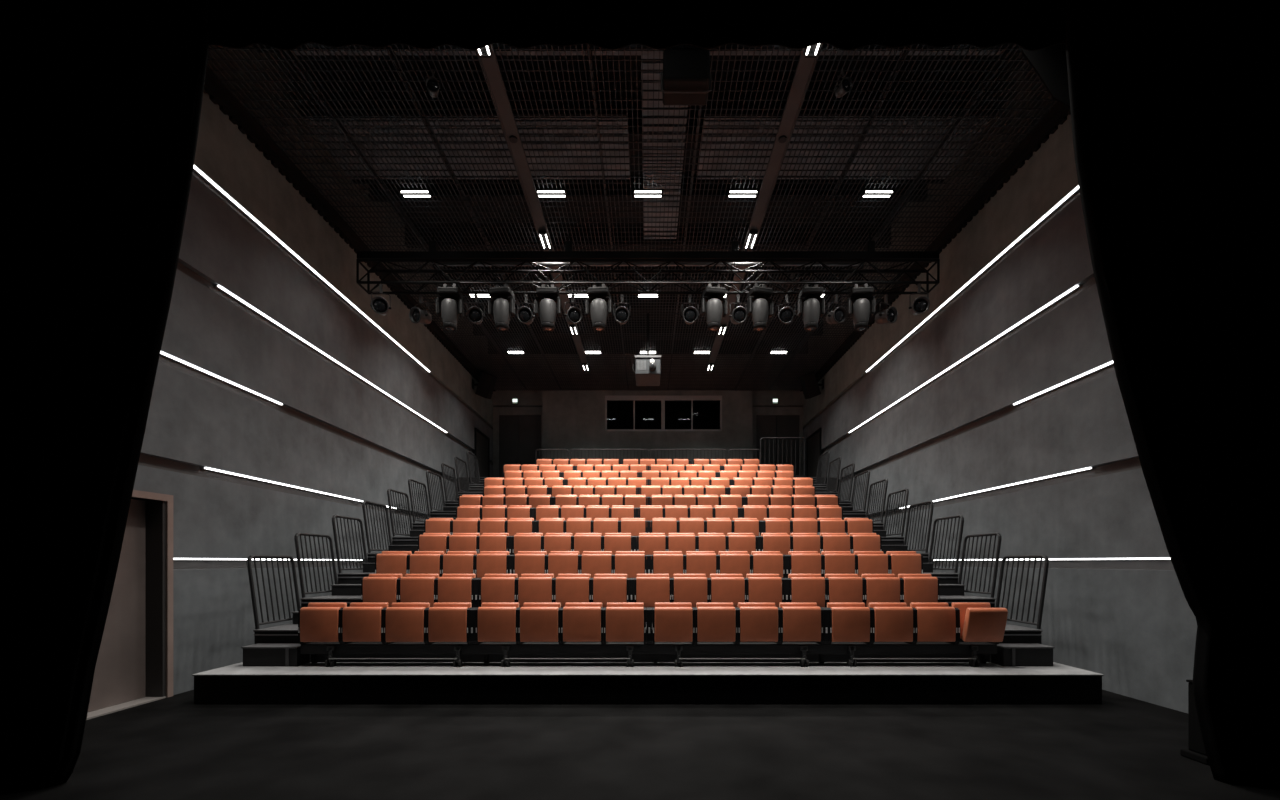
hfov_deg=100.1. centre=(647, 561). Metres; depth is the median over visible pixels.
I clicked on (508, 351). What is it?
ceiling light
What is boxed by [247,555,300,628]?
railing panel
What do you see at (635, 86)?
grid
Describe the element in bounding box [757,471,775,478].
seat
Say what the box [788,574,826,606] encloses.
seat
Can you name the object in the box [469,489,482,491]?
step
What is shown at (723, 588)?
seat
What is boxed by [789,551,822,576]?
seat
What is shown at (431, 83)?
spotlight
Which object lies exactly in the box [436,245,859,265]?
pipe
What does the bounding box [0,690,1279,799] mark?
floor
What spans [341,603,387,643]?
seat
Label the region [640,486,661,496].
seat
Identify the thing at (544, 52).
trim
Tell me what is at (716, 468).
seat
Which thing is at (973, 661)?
frame
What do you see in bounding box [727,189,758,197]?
ceiling light
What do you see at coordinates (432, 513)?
tier
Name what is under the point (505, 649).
frame
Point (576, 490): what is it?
seat
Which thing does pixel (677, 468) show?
seat
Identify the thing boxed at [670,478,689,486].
seat
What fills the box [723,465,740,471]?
seat
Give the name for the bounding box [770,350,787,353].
ceiling light
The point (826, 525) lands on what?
seat
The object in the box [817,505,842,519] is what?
seat
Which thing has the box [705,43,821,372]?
ceiling beam
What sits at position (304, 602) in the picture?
tier
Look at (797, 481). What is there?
seat
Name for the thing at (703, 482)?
seat
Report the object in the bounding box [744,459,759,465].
seat
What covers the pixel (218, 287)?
led strip
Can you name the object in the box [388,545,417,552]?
step
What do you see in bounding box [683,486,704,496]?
seat
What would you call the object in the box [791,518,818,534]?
seat
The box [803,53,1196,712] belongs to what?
wall
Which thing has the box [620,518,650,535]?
seat
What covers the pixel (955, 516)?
railing panel
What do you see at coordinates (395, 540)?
tier
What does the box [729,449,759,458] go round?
railing
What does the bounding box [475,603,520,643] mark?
seat
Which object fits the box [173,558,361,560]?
led strip
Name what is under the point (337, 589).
step
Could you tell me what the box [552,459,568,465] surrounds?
seat
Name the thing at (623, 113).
grid
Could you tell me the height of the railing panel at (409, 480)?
0.988 m
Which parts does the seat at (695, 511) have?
backrest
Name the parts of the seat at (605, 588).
backrest, filler panel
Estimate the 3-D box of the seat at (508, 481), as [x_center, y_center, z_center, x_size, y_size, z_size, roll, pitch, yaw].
[-3.599,-1.924,14.458,0.535,0.720,0.264,0,0,0]
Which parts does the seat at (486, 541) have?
backrest, filler panel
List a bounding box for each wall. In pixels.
[131,45,492,697]
[492,354,803,464]
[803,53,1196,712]
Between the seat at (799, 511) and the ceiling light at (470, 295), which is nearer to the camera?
the seat at (799, 511)
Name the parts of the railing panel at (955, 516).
rail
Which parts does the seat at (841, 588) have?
backrest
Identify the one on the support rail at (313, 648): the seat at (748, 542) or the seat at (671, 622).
the seat at (671, 622)
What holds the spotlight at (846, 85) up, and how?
hanging from the ceiling at (390, 51)
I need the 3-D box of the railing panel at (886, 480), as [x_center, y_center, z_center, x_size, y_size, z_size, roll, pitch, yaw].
[5.223,-1.361,12.275,0.172,0.988,0.926,0,0,0]
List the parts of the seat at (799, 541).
backrest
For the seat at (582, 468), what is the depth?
16.23 m
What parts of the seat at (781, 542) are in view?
backrest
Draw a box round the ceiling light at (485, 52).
[478,45,490,57]
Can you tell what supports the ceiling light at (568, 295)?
attached to the ceiling at (390, 51)
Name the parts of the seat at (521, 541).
backrest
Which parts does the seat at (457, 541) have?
backrest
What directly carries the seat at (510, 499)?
on the tier
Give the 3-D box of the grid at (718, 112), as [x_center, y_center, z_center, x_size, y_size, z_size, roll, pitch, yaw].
[3.400,-7.555,9.775,4.900,0.150,1.650,0,0,0]
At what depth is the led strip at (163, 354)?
7.42 m
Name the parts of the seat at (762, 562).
backrest, filler panel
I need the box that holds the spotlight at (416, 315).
[409,294,431,323]
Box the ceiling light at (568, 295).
[567,294,588,297]
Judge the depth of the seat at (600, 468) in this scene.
16.23 m
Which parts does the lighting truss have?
frame, frame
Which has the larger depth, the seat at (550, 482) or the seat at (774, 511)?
the seat at (550, 482)
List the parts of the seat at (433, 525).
backrest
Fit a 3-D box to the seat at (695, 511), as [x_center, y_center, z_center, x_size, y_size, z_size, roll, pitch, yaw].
[1.147,-0.871,11.612,0.535,0.720,0.256,0,0,0]
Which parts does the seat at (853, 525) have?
backrest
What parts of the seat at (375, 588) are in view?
backrest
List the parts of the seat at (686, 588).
backrest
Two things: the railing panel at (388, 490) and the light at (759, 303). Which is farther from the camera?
the railing panel at (388, 490)
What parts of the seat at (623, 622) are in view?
backrest, filler panel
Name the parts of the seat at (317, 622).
backrest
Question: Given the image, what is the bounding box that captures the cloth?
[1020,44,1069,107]
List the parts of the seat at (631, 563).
backrest, filler panel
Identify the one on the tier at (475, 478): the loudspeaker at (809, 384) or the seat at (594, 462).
the seat at (594, 462)
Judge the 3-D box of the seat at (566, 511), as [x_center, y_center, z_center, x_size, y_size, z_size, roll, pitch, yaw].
[-1.621,-0.871,11.608,0.535,0.720,0.265,0,0,0]
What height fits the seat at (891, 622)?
0.520 m
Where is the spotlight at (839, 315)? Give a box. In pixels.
[826,294,846,323]
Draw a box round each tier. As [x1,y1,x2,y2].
[253,623,1042,661]
[300,595,995,607]
[337,572,958,583]
[367,553,928,571]
[392,537,903,544]
[412,523,883,529]
[430,511,865,516]
[445,501,850,506]
[457,477,838,491]
[458,492,837,496]
[470,484,825,488]
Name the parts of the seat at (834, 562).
backrest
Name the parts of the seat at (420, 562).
backrest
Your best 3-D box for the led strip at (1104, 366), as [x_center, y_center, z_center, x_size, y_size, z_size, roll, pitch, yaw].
[5.995,-2.571,7.220,0.077,0.030,3.040,0,0,0]
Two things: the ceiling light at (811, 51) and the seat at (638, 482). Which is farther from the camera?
the seat at (638, 482)
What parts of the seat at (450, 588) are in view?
backrest, filler panel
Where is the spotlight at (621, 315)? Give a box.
[613,294,630,323]
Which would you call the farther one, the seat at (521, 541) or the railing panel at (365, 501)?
the railing panel at (365, 501)
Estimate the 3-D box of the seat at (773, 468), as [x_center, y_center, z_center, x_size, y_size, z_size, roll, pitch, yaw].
[3.631,-2.626,16.361,0.535,0.720,0.258,0,0,0]
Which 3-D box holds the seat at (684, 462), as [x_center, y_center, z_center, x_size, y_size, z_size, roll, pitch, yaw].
[1.100,-2.977,17.310,0.612,0.720,0.260,0,0,0]
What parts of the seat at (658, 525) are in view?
backrest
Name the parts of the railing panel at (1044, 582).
rail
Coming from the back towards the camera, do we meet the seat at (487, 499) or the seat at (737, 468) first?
the seat at (737, 468)
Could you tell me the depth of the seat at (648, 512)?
11.48 m
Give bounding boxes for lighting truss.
[356,232,939,293]
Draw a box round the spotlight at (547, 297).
[535,284,560,331]
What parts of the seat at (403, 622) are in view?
backrest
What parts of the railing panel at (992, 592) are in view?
rail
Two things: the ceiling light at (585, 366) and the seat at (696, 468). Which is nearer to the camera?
the seat at (696, 468)
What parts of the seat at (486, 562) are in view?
backrest, filler panel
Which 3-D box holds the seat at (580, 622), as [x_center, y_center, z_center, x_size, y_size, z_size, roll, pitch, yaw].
[-0.831,0.784,6.861,0.535,0.520,0.259,0,0,0]
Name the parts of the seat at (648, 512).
backrest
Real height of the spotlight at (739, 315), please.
0.622 m
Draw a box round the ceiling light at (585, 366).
[582,363,588,370]
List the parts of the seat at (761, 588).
backrest, filler panel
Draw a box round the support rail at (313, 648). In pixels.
[301,642,996,663]
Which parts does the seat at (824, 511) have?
backrest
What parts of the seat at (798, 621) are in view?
backrest, filler panel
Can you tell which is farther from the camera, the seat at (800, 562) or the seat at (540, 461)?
the seat at (540, 461)
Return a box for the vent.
[637,360,645,369]
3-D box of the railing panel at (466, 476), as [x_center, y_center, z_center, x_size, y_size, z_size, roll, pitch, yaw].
[-5.223,-2.414,15.125,0.172,0.988,0.926,0,0,0]
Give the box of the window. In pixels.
[605,396,721,430]
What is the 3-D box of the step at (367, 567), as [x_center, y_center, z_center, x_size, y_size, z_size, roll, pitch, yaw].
[-4.657,0.104,9.746,0.935,0.174,0.293,0,0,0]
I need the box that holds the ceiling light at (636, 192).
[633,189,662,197]
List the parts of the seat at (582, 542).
backrest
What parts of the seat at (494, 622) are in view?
backrest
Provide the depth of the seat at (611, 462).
17.18 m
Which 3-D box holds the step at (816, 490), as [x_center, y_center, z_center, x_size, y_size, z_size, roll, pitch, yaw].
[4.688,-2.002,15.447,0.875,0.174,0.293,0,0,0]
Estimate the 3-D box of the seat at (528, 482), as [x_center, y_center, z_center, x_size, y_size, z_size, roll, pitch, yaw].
[-3.062,-1.924,14.459,0.535,0.720,0.263,0,0,0]
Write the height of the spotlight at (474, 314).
0.622 m
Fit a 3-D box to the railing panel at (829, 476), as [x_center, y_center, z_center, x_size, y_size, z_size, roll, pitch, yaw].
[5.223,-2.414,15.125,0.172,0.988,0.926,0,0,0]
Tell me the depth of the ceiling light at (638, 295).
12.93 m
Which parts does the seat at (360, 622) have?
backrest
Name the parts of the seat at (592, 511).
backrest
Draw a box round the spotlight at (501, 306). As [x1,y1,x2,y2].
[488,283,514,331]
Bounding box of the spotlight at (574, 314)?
[564,294,581,323]
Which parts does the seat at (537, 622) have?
backrest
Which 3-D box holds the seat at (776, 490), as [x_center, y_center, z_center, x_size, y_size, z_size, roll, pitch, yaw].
[3.378,-1.573,13.512,0.535,0.720,0.256,0,0,0]
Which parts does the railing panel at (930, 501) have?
rail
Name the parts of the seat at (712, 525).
backrest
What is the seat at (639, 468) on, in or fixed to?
on the tier at (472, 486)
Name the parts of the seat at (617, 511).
backrest, filler panel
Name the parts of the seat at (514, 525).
backrest, filler panel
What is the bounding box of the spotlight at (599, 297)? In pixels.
[586,283,611,331]
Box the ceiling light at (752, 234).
[745,231,757,248]
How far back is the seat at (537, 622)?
6.73 m
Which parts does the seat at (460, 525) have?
backrest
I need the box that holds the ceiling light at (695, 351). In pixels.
[693,350,710,353]
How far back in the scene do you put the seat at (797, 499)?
12.43 m
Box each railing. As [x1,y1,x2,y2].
[536,449,568,458]
[571,449,648,459]
[650,449,725,459]
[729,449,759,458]
[760,437,804,476]
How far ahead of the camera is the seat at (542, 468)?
16.24 m
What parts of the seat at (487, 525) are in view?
backrest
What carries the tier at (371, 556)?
on the floor
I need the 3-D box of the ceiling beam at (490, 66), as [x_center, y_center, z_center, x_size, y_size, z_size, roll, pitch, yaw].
[-2.040,-6.417,12.100,0.210,0.054,12.200,0,0,0]
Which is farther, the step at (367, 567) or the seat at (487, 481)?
the seat at (487, 481)
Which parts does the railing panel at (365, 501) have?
rail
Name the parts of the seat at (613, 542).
backrest, filler panel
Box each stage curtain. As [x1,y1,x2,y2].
[0,0,208,788]
[1066,0,1279,785]
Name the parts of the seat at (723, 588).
backrest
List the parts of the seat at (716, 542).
backrest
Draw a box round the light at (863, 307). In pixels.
[847,283,874,331]
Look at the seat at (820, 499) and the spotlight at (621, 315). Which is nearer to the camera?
the spotlight at (621, 315)
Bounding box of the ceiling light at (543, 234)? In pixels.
[538,231,550,248]
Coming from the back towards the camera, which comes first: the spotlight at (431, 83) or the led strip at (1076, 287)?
the led strip at (1076, 287)
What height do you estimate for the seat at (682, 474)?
0.720 m
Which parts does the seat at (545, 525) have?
backrest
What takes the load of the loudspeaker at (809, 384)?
attached to the wall at (1132, 623)
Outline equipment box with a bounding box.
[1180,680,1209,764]
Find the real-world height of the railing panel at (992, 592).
0.988 m
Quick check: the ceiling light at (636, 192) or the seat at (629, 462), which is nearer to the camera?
the ceiling light at (636, 192)
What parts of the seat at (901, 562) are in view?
backrest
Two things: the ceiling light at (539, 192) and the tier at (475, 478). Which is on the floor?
the tier at (475, 478)
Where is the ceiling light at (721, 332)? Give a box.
[718,325,725,334]
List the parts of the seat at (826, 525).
backrest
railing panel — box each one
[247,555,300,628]
[294,532,337,597]
[332,515,367,572]
[362,500,391,552]
[387,489,412,536]
[408,479,429,522]
[426,470,445,510]
[441,463,458,500]
[455,457,469,491]
[466,451,479,483]
[816,451,829,483]
[826,457,840,491]
[837,463,854,500]
[850,470,869,510]
[866,479,887,522]
[883,489,908,536]
[904,500,933,552]
[928,515,963,572]
[958,532,1001,597]
[995,555,1048,628]
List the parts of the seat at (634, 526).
backrest, filler panel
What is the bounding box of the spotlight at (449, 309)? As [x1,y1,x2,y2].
[436,284,463,331]
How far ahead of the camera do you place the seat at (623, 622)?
6.74 m
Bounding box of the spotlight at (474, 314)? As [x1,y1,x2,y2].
[466,294,484,323]
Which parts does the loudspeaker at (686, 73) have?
hanging frame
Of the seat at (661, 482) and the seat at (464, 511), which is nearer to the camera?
the seat at (464, 511)
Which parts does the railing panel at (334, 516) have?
rail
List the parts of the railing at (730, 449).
frame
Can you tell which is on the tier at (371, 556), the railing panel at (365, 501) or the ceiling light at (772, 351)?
the railing panel at (365, 501)
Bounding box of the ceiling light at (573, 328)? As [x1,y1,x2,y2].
[570,325,577,334]
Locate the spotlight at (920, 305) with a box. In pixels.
[909,284,929,314]
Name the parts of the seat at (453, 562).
backrest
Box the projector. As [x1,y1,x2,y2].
[632,313,660,385]
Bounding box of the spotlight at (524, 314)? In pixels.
[516,294,534,323]
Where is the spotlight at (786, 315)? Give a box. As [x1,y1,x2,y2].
[778,294,795,323]
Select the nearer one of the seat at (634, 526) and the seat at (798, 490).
the seat at (634, 526)
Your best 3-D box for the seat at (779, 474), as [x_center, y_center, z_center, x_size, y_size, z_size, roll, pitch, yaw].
[3.917,-2.275,15.409,0.535,0.720,0.261,0,0,0]
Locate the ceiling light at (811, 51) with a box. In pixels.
[805,43,819,57]
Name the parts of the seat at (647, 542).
backrest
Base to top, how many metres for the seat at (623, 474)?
0.720 m
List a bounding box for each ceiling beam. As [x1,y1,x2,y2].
[476,44,590,372]
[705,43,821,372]
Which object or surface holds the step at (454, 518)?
on the tier at (416, 526)
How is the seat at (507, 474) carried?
on the tier at (459, 493)
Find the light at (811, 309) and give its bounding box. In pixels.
[798,284,824,331]
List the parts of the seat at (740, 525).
backrest, filler panel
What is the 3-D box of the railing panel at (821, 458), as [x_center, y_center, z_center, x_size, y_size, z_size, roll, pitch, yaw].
[5.223,-2.765,16.075,0.172,0.988,0.926,0,0,0]
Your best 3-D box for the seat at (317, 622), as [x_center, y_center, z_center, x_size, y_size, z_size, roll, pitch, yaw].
[-4.138,0.784,6.861,0.535,0.520,0.258,0,0,0]
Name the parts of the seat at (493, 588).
backrest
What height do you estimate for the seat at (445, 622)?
0.520 m
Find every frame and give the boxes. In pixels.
[325,646,462,666]
[501,646,633,666]
[675,646,808,666]
[847,646,979,666]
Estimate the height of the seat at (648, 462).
0.720 m
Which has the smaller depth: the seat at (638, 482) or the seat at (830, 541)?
the seat at (830, 541)
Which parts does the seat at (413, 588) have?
backrest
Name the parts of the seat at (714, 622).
backrest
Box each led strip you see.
[160,351,282,404]
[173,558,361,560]
[193,165,429,371]
[201,467,396,508]
[214,285,446,432]
[849,285,1081,432]
[866,186,1079,371]
[899,467,1094,508]
[934,557,1170,560]
[1013,361,1113,404]
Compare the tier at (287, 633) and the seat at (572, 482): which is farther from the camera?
the seat at (572, 482)
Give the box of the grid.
[254,44,1020,353]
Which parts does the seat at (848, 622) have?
backrest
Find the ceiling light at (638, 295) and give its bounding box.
[637,294,658,297]
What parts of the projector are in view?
mount plate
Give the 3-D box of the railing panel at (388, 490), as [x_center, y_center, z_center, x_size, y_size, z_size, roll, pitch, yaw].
[-5.223,-1.010,11.325,0.172,0.988,0.926,0,0,0]
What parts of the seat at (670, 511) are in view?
backrest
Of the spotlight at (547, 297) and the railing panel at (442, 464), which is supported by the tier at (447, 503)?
the railing panel at (442, 464)
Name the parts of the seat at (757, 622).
backrest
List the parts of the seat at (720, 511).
backrest, filler panel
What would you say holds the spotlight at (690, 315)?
hanging from the lighting truss
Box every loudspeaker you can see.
[472,371,496,398]
[660,50,710,104]
[799,371,823,398]
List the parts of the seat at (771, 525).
backrest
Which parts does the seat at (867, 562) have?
backrest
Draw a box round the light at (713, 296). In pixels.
[701,283,726,331]
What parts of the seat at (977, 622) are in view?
backrest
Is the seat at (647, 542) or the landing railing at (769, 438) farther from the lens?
the landing railing at (769, 438)
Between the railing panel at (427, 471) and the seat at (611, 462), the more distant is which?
the seat at (611, 462)
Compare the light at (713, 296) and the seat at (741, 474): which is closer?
the light at (713, 296)
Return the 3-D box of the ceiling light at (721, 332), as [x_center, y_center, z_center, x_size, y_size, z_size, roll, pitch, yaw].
[2.040,-6.362,14.700,0.150,0.056,0.528,0,0,0]
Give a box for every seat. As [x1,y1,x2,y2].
[298,603,346,643]
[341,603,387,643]
[361,574,401,606]
[375,551,411,576]
[383,603,429,643]
[399,574,438,606]
[408,551,443,576]
[418,533,449,553]
[424,518,452,534]
[426,603,478,643]
[436,574,479,606]
[442,551,476,574]
[448,533,479,553]
[451,518,479,534]
[456,505,481,519]
[458,495,482,506]
[475,551,513,577]
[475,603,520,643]
[478,533,512,554]
[479,518,506,534]
[479,574,516,606]
[481,495,504,507]
[481,505,506,519]
[483,478,503,487]
[483,486,504,495]
[503,465,520,477]
[504,471,522,478]
[504,478,523,486]
[505,486,526,496]
[505,495,527,507]
[506,505,534,520]
[506,518,537,535]
[512,533,542,554]
[513,551,546,577]
[516,574,553,606]
[518,603,561,643]
[520,465,537,471]
[523,471,541,478]
[524,478,543,486]
[526,486,550,496]
[528,495,553,507]
[535,505,559,520]
[536,459,551,465]
[538,465,555,471]
[538,518,564,535]
[541,471,562,478]
[542,533,572,554]
[544,478,566,486]
[547,551,579,577]
[551,486,572,496]
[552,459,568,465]
[554,495,577,507]
[554,574,591,606]
[556,465,575,471]
[560,505,584,520]
[561,603,603,643]
[563,471,581,478]
[565,518,591,535]
[567,478,586,486]
[569,459,585,465]
[572,486,593,496]
[573,533,602,554]
[576,465,593,471]
[578,495,600,507]
[580,551,612,577]
[582,471,600,478]
[585,505,609,520]
[586,459,602,465]
[587,478,606,486]
[591,574,633,606]
[592,518,619,535]
[594,465,611,471]
[594,486,615,496]
[601,471,619,478]
[601,495,623,507]
[603,459,621,465]
[603,533,636,554]
[603,603,651,643]
[607,478,626,486]
[610,505,638,520]
[612,465,629,471]
[613,551,650,577]
[615,486,639,496]
[620,471,640,478]
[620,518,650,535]
[622,459,638,465]
[624,495,649,507]
[627,478,649,486]
[630,465,649,471]
[634,574,671,606]
[637,533,666,558]
[639,459,655,465]
[639,505,663,520]
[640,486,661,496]
[641,471,659,478]
[650,465,667,471]
[650,478,669,486]
[650,495,672,507]
[651,518,677,535]
[651,551,684,577]
[652,603,694,643]
[656,459,672,465]
[660,471,678,478]
[662,486,682,496]
[664,505,688,520]
[667,533,696,554]
[668,465,684,471]
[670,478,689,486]
[671,574,708,606]
[673,459,691,465]
[673,495,696,507]
[678,518,704,535]
[679,471,697,478]
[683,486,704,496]
[685,465,702,471]
[685,551,717,577]
[689,505,713,520]
[690,478,709,486]
[693,459,709,465]
[694,603,737,643]
[697,495,719,507]
[697,533,726,554]
[698,471,718,478]
[703,465,722,471]
[704,486,728,496]
[705,518,732,535]
[709,574,746,606]
[710,459,726,465]
[710,478,732,486]
[714,505,742,520]
[718,551,750,577]
[719,471,737,478]
[720,495,745,507]
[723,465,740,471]
[727,459,743,465]
[727,533,760,554]
[729,486,750,496]
[733,478,752,486]
[733,518,763,535]
[736,603,780,643]
[738,471,756,478]
[741,465,758,471]
[743,505,767,520]
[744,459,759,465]
[746,495,769,507]
[746,574,788,606]
[751,486,771,496]
[751,551,789,577]
[753,478,773,486]
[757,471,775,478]
[759,465,776,471]
[761,533,791,554]
[764,518,790,535]
[767,505,792,520]
[769,495,792,507]
[772,486,793,496]
[773,478,793,486]
[775,471,794,478]
[776,465,793,471]
[778,603,828,643]
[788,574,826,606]
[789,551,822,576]
[790,533,821,553]
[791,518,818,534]
[792,495,815,506]
[792,505,817,519]
[793,478,813,486]
[793,486,814,496]
[815,495,838,507]
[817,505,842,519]
[817,518,845,534]
[820,533,851,553]
[821,551,855,577]
[825,574,863,602]
[826,603,871,643]
[844,518,873,534]
[849,533,881,553]
[854,551,889,576]
[861,574,901,606]
[869,603,914,643]
[886,551,922,576]
[898,574,938,606]
[910,603,957,643]
[952,603,1007,643]
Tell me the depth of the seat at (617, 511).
11.49 m
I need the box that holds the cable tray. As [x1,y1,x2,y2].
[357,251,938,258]
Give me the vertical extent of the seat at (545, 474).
0.720 m
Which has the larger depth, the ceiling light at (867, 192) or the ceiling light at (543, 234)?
the ceiling light at (543, 234)
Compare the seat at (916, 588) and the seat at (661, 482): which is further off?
the seat at (661, 482)
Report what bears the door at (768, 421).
in the wall at (575, 419)
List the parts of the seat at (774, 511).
backrest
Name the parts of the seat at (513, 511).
backrest, filler panel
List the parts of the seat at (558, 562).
backrest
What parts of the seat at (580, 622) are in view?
backrest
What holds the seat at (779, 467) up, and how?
on the tier at (472, 486)
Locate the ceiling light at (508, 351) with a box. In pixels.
[507,350,524,353]
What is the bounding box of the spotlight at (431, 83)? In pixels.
[425,69,440,97]
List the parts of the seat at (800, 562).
backrest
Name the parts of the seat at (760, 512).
backrest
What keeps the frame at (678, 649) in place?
on the platform
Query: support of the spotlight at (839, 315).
hanging from the lighting truss
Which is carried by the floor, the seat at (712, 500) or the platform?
the platform
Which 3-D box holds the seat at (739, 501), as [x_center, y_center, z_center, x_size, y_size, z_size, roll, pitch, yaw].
[1.977,-1.222,12.560,0.612,0.720,0.259,0,0,0]
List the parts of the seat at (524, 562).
backrest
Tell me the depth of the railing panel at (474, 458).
15.99 m
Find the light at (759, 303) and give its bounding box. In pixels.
[747,283,772,331]
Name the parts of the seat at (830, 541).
backrest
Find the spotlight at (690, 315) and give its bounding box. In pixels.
[681,294,698,323]
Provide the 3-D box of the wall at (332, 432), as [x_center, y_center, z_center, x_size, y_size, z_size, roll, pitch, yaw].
[-6.125,-3.280,11.400,0.350,9.900,18.800,0,0,0]
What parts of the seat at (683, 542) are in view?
backrest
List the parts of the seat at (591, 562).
backrest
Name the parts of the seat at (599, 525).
backrest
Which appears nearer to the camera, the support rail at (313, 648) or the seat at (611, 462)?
the support rail at (313, 648)
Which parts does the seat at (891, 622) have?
backrest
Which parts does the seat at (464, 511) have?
backrest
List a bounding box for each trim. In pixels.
[204,67,495,393]
[290,43,1005,54]
[800,101,1070,393]
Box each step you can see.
[241,643,310,665]
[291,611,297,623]
[331,584,360,595]
[362,563,374,572]
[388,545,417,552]
[409,530,423,536]
[428,517,455,519]
[444,507,457,510]
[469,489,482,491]
[815,489,826,491]
[841,507,851,510]
[873,530,886,536]
[882,545,907,552]
[923,563,933,572]
[939,584,964,595]
[990,643,1054,665]
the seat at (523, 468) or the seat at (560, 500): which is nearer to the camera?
the seat at (560, 500)
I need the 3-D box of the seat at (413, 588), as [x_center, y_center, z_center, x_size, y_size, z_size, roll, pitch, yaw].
[-3.314,0.533,7.810,0.535,0.720,0.260,0,0,0]
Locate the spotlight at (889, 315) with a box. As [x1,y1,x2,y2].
[875,294,897,323]
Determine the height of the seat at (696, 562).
0.720 m
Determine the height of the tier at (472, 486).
3.936 m
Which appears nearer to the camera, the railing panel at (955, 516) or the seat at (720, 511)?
the railing panel at (955, 516)
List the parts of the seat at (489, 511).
backrest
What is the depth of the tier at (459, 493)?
14.65 m
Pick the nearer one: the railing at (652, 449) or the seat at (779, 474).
the seat at (779, 474)
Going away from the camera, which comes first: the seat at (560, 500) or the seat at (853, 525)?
the seat at (853, 525)
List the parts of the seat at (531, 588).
backrest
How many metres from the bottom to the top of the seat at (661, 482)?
0.720 m
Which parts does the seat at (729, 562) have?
backrest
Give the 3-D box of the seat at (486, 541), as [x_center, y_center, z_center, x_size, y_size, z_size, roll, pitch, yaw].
[-2.738,-0.169,9.711,0.612,0.720,0.258,0,0,0]
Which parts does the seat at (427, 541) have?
backrest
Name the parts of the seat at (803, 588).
backrest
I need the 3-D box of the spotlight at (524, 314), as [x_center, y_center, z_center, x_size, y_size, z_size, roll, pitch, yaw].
[-2.435,-5.028,10.716,0.360,0.622,0.389,0,0,0]
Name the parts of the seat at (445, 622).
backrest, filler panel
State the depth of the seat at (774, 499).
12.43 m
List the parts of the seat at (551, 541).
backrest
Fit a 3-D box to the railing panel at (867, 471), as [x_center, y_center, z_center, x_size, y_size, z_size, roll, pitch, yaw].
[5.223,-1.712,13.225,0.172,0.988,0.926,0,0,0]
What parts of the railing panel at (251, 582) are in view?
rail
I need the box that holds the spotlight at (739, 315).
[729,294,747,323]
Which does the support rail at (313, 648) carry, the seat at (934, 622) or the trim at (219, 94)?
the seat at (934, 622)
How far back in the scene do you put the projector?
13.50 m
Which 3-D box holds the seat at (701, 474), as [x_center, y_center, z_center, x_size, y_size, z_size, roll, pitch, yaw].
[1.724,-2.275,15.409,0.612,0.720,0.262,0,0,0]
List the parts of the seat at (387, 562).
backrest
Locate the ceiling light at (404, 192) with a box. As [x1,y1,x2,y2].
[399,189,432,197]
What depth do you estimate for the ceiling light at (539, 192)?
9.31 m
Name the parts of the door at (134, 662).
frame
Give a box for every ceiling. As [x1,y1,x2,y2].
[207,43,1055,390]
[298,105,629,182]
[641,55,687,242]
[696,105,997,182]
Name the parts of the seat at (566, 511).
backrest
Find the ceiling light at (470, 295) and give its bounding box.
[468,294,491,297]
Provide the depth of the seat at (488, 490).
13.39 m
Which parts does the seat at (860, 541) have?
backrest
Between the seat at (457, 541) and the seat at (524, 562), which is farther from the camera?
the seat at (457, 541)
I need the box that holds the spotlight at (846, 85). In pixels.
[835,69,852,97]
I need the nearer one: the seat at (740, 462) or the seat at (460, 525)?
the seat at (460, 525)
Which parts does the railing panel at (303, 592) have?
rail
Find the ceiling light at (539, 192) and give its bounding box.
[536,189,566,197]
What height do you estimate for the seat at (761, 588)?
0.720 m
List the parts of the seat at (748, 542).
backrest, filler panel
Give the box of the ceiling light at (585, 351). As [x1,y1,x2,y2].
[584,350,601,353]
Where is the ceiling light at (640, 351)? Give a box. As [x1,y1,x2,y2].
[639,350,656,353]
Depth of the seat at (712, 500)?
12.43 m
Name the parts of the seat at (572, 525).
backrest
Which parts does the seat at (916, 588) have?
backrest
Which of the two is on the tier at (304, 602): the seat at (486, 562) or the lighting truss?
the seat at (486, 562)
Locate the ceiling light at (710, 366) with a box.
[707,363,713,370]
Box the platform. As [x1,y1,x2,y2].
[192,662,1103,703]
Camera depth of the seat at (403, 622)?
6.73 m
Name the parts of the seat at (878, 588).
backrest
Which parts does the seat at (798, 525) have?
backrest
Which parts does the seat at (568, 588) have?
backrest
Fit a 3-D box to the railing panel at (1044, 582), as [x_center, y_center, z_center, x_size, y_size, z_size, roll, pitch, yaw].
[5.223,0.394,7.525,0.172,0.988,0.926,0,0,0]
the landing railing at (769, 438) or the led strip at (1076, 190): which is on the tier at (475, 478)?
the landing railing at (769, 438)
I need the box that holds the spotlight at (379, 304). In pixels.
[370,284,390,314]
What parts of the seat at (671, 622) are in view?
backrest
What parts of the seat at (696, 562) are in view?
backrest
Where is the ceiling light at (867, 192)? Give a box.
[861,189,894,197]
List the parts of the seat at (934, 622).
backrest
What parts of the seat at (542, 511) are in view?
backrest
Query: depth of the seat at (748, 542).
9.58 m
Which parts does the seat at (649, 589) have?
backrest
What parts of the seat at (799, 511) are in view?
backrest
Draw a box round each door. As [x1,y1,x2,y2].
[87,490,172,719]
[474,428,489,476]
[493,406,541,476]
[753,406,802,476]
[806,428,821,476]
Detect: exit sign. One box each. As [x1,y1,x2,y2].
[512,399,517,404]
[772,399,777,404]

